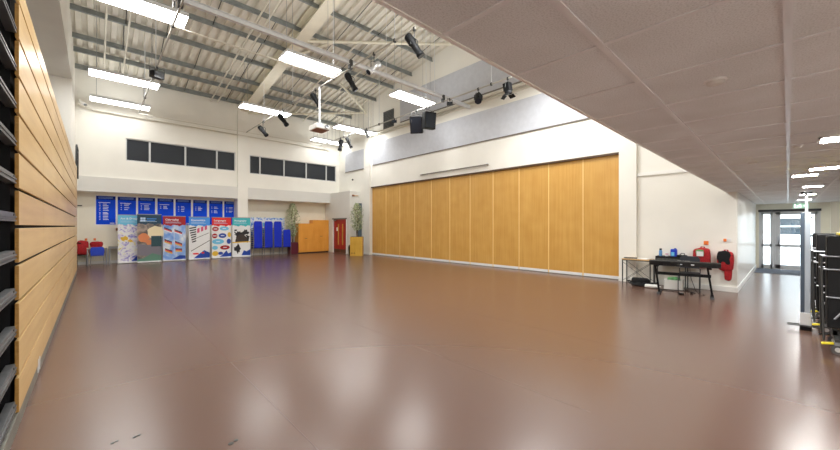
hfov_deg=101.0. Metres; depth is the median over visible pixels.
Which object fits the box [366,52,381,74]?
stage light
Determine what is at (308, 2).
beam
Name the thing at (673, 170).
trim
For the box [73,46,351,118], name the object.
beam
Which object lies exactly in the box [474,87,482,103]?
stage light
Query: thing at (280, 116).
stage light
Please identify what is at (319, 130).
grille
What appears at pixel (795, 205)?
exit sign
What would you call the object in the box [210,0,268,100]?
beam
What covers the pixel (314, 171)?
blind
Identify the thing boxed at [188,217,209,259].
banner
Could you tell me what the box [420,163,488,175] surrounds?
rail
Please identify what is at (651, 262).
keyboard
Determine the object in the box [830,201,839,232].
wall
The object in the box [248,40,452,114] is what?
trim
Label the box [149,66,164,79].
stage light
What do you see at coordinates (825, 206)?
wall
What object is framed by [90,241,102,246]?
bag
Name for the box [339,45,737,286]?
wall
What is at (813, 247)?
folding table
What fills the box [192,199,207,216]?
notice board
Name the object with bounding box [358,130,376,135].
diffuser
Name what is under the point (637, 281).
pile
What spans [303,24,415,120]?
trim
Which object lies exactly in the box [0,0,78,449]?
seating
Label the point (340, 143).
stage light
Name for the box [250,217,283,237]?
board
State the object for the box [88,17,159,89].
light
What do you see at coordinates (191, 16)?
beam
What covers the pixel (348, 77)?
stage light
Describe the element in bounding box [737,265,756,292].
baseboard
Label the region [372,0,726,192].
trim
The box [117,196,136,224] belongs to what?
notice board
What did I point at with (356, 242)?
potted tree
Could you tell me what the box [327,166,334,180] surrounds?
blind
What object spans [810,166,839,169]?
diffuser
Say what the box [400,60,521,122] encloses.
acoustic panel
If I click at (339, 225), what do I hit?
door
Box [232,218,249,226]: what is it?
print
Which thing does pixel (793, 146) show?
smoke detector
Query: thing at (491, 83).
bar
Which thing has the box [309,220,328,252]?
tall cabinet
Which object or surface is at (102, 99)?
diffuser
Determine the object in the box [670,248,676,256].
jug
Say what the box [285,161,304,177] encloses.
blind
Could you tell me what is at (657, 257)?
amplifier
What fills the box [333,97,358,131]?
light
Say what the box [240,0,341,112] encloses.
beam
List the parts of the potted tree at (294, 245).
pot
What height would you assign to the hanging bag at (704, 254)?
0.558 m
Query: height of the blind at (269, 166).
0.970 m
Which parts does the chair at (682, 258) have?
seat, backrest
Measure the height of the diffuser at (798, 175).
0.008 m
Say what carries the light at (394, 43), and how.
hanging from the ceiling at (82, 23)
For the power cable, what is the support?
on the floor
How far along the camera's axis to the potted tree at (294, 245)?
20.40 m
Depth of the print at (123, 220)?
15.27 m
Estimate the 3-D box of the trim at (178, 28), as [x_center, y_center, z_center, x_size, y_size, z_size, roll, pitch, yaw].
[-6.577,-4.885,14.510,11.307,0.225,9.703,0,0,-43]
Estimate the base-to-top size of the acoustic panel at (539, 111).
1.260 m
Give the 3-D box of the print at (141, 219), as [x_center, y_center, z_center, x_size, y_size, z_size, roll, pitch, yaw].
[-12.191,-0.274,15.595,0.860,0.461,0.002,0,0,-43]
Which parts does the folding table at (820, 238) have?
caster post, caster post, leg frame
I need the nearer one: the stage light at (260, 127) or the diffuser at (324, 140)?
the stage light at (260, 127)
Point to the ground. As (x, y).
(784, 260)
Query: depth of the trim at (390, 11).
14.62 m
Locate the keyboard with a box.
[649,260,720,268]
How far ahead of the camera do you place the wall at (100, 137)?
16.63 m
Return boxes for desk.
[86,247,106,264]
[108,246,117,263]
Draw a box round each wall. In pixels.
[25,0,64,77]
[48,0,75,235]
[75,63,338,202]
[76,191,324,261]
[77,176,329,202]
[325,191,359,253]
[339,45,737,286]
[738,193,755,284]
[756,202,829,267]
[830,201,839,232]
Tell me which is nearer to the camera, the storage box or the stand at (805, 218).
the stand at (805, 218)
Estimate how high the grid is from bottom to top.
0.010 m
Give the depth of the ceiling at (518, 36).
1.87 m
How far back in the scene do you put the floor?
4.25 m
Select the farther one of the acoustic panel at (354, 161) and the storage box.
the acoustic panel at (354, 161)
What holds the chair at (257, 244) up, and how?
on the floor
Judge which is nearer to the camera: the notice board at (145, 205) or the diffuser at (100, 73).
the diffuser at (100, 73)
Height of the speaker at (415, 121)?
0.991 m
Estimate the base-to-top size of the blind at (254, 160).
0.970 m
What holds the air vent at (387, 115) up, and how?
in the wall at (561, 216)
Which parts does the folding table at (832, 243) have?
caster post, caster post, leg frame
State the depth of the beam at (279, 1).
13.88 m
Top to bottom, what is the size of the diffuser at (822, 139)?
0.008 m
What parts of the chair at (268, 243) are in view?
backrest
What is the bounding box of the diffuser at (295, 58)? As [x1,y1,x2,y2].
[280,52,340,76]
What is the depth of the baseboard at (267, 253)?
15.46 m
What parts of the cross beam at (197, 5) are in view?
suspension rod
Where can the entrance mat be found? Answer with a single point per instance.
(758, 270)
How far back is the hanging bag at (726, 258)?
8.54 m
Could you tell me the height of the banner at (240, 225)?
2.105 m
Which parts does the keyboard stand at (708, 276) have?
leg, leg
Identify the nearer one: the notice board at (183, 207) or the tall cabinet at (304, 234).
the notice board at (183, 207)
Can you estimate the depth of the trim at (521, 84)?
15.04 m
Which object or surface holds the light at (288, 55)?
hanging from the ceiling at (82, 23)
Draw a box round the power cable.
[660,289,694,293]
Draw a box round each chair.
[90,247,104,265]
[252,240,262,255]
[263,240,272,255]
[273,240,281,254]
[283,240,290,246]
[678,256,700,292]
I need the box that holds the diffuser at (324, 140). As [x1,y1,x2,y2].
[311,138,329,142]
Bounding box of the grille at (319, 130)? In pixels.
[311,128,328,132]
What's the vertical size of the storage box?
0.250 m
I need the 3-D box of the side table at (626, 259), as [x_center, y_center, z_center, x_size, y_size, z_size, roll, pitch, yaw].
[6.196,1.290,9.833,0.420,0.720,0.720,0,0,-43]
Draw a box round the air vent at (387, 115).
[383,108,393,128]
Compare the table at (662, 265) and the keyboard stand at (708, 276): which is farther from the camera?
the table at (662, 265)
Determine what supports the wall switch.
attached to the wall at (561, 216)
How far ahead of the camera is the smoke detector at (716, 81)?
2.00 m
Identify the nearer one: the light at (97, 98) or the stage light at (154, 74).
the stage light at (154, 74)
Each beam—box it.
[70,3,375,100]
[72,32,359,111]
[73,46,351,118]
[75,63,337,124]
[153,0,393,88]
[173,0,470,108]
[220,0,411,75]
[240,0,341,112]
[299,0,432,61]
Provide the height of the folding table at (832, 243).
1.560 m
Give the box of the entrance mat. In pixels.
[754,268,799,275]
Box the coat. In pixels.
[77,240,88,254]
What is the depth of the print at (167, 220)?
16.31 m
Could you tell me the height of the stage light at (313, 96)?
0.663 m
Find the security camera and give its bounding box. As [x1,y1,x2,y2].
[78,99,86,105]
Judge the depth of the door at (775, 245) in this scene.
13.25 m
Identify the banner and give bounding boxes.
[117,214,136,263]
[137,214,163,262]
[162,216,185,261]
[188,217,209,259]
[211,217,231,258]
[232,217,250,257]
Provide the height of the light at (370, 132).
2.202 m
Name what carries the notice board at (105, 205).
attached to the wall at (86, 227)
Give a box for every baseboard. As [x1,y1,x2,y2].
[78,252,286,264]
[364,252,736,292]
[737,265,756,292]
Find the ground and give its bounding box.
[763,255,799,265]
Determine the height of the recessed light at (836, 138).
0.014 m
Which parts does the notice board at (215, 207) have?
frame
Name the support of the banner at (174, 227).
on the floor
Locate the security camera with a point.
(79, 100)
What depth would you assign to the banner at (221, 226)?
17.65 m
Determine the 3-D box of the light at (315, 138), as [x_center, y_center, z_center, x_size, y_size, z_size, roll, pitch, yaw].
[-5.925,-5.933,20.645,1.050,1.689,0.620,0,0,-43]
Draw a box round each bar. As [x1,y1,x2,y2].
[138,0,183,113]
[246,0,415,132]
[321,65,511,144]
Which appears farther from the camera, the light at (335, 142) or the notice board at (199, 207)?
the light at (335, 142)
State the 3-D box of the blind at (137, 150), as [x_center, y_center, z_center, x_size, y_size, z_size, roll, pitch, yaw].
[-12.732,-3.390,15.615,0.800,0.960,0.015,0,0,-43]
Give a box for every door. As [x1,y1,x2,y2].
[332,218,346,253]
[758,208,820,269]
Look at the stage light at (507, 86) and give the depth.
11.31 m
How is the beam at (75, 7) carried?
attached to the ceiling at (82, 23)
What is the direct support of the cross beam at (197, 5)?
hanging from the ceiling at (82, 23)
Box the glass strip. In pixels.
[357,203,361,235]
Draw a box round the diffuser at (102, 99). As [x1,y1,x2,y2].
[90,96,149,110]
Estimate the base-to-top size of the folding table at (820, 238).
1.517 m
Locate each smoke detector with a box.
[703,76,727,86]
[791,144,803,147]
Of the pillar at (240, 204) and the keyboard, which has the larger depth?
the pillar at (240, 204)
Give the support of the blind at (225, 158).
attached to the window at (137, 150)
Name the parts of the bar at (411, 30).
suspension rod, suspension rod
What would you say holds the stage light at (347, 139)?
hanging from the bar at (491, 83)
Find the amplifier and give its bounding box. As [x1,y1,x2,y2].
[655,255,679,260]
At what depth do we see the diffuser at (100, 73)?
11.93 m
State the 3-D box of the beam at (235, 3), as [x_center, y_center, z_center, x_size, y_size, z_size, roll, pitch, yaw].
[-4.827,-7.614,13.237,12.300,0.200,0.140,0,0,-43]
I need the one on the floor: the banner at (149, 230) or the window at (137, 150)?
the banner at (149, 230)
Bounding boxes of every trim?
[78,26,332,150]
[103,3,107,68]
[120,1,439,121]
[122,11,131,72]
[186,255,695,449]
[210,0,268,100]
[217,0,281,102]
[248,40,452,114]
[288,10,391,110]
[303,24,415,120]
[371,83,530,137]
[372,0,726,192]
[637,169,687,176]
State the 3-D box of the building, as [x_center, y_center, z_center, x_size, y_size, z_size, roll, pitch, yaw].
[20.535,-0.850,19.306,0.430,5.000,18.000,0,0,-43]
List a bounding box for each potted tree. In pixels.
[285,203,300,253]
[349,203,363,255]
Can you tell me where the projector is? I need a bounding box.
[309,87,329,132]
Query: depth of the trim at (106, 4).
12.24 m
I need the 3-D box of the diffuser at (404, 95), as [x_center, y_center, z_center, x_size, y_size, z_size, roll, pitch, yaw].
[-0.292,-5.100,13.931,1.910,0.024,0.590,0,0,-43]
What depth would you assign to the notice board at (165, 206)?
16.70 m
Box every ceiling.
[70,0,448,122]
[383,0,839,203]
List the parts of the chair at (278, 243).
backrest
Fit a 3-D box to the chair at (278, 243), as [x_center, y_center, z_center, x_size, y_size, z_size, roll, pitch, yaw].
[-8.182,1.220,19.740,0.487,0.860,0.466,0,0,-43]
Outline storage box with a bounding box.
[664,278,683,289]
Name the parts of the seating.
nosing rail, nosing rail, nosing rail, nosing rail, nosing rail, nosing rail, nosing rail, nosing rail, nosing rail, nosing rail, nosing rail, kick plate, panel, panel, panel, panel, panel, panel, panel, panel, panel, panel, panel, panel, handrail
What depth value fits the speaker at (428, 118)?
13.92 m
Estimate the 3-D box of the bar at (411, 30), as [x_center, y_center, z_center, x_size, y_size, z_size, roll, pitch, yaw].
[-4.549,-6.726,13.189,0.070,3.841,12.950,0,0,-43]
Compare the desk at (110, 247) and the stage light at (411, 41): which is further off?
the desk at (110, 247)
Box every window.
[126,138,234,170]
[250,155,335,181]
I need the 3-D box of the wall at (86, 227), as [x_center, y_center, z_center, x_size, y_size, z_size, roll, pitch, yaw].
[-10.481,0.090,18.558,11.650,3.120,0.200,0,0,-43]
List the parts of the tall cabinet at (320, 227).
door, door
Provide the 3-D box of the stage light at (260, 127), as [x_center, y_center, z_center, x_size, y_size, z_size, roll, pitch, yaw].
[-7.319,-4.516,16.145,0.517,0.737,0.214,0,0,9]
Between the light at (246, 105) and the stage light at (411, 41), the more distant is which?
the light at (246, 105)
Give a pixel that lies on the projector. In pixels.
(317, 127)
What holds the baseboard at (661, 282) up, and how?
attached to the wall at (561, 216)
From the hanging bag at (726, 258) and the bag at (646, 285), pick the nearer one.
the hanging bag at (726, 258)
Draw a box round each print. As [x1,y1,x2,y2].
[118,215,136,225]
[137,215,160,224]
[163,216,185,225]
[189,217,209,226]
[212,218,230,226]
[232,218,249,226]
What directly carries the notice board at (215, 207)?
attached to the wall at (86, 227)
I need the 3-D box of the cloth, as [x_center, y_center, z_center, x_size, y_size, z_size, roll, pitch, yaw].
[6.646,1.479,9.063,0.287,0.297,0.226,0,0,41]
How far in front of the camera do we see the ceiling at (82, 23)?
14.21 m
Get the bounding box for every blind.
[127,139,148,161]
[151,142,183,164]
[186,147,215,168]
[218,151,233,169]
[250,156,258,173]
[261,157,282,175]
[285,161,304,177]
[307,163,324,179]
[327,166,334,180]
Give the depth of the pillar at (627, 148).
10.31 m
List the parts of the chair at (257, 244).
backrest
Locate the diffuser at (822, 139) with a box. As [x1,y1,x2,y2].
[820,137,839,142]
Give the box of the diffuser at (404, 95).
[389,91,434,106]
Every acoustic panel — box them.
[345,149,363,172]
[373,93,589,165]
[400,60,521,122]
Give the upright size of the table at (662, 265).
0.610 m
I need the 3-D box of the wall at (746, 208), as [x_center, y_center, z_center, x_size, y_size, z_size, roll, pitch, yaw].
[10.705,0.350,11.389,7.400,2.600,0.190,0,0,-43]
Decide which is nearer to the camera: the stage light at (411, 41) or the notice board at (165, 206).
the stage light at (411, 41)
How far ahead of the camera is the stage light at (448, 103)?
13.16 m
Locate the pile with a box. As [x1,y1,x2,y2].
[627,277,656,285]
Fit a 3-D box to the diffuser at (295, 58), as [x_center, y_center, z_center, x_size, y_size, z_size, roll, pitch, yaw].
[-3.447,-5.100,10.966,1.770,0.024,0.590,0,0,-43]
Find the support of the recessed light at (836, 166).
in the ceiling at (518, 36)
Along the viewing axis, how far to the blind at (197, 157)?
17.27 m
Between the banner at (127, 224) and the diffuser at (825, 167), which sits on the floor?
the banner at (127, 224)
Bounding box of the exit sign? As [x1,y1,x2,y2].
[793,203,808,208]
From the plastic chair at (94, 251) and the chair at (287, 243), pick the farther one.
the chair at (287, 243)
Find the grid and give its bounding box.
[442,0,839,203]
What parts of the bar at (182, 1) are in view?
suspension rod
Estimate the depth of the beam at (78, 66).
17.16 m
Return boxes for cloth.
[667,277,679,280]
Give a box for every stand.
[654,265,714,299]
[787,191,819,330]
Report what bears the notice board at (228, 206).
attached to the wall at (86, 227)
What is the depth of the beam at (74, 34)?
14.82 m
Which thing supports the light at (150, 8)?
hanging from the ceiling at (82, 23)
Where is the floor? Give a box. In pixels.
[10,252,839,449]
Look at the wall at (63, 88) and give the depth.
11.95 m
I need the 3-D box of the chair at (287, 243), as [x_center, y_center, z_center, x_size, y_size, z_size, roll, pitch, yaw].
[-7.817,1.220,20.111,0.487,0.860,0.466,0,0,-43]
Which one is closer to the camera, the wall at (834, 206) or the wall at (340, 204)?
the wall at (834, 206)
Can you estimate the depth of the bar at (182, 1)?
9.55 m
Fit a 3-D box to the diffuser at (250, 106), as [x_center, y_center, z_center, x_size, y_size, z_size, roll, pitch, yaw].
[-6.832,-5.100,15.332,2.020,0.024,0.590,0,0,-43]
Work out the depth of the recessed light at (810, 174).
5.75 m
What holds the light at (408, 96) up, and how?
hanging from the ceiling at (82, 23)
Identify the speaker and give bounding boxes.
[409,110,422,133]
[422,105,435,129]
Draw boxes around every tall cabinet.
[295,223,312,253]
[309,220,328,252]
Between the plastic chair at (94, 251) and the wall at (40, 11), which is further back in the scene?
the plastic chair at (94, 251)
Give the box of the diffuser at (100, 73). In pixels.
[89,69,158,89]
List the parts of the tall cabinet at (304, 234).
door, door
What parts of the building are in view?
pane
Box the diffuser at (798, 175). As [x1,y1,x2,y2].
[792,174,817,176]
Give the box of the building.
[763,214,814,255]
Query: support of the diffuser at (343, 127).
attached to the light at (341, 126)
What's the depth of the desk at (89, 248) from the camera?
14.81 m
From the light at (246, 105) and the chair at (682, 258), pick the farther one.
the light at (246, 105)
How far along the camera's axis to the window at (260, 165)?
20.42 m
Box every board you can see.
[95,195,116,224]
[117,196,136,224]
[137,197,155,213]
[157,198,173,224]
[175,198,191,224]
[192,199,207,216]
[208,200,222,224]
[223,201,233,224]
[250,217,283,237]
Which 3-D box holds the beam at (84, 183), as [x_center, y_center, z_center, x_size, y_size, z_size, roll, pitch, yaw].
[-9.909,-1.760,18.066,11.490,0.620,0.100,0,0,-43]
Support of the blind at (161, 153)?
attached to the window at (137, 150)
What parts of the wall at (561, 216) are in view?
panel, panel, panel, panel, panel, panel, panel, panel, panel, panel, panel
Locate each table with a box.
[622,258,654,283]
[654,265,687,287]
[811,233,835,316]
[811,234,839,333]
[818,233,839,354]
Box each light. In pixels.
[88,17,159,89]
[89,69,150,110]
[99,0,188,27]
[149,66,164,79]
[239,55,290,116]
[258,121,268,136]
[277,109,288,126]
[279,0,340,76]
[310,88,321,106]
[310,115,330,142]
[329,140,346,145]
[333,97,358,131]
[338,137,343,150]
[344,68,357,91]
[345,134,352,148]
[355,90,376,135]
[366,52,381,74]
[389,82,434,106]
[394,43,394,75]
[404,26,424,58]
[447,98,452,105]
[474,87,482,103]
[501,77,515,99]
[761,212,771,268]
[791,173,819,177]
[801,185,824,187]
[807,165,839,170]
[817,135,839,143]
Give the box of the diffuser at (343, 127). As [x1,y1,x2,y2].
[333,125,358,131]
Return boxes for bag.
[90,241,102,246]
[645,284,660,287]
[693,246,710,261]
[717,250,733,280]
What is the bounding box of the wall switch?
[723,238,730,241]
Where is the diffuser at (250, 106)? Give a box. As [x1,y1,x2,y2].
[239,103,290,116]
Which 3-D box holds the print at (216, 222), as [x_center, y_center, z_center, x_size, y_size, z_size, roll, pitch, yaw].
[-10.119,-0.194,17.654,0.880,0.461,0.002,0,0,-43]
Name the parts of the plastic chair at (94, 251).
backrest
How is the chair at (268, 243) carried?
on the floor
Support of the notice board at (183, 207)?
attached to the wall at (86, 227)
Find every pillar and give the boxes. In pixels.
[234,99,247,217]
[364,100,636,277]

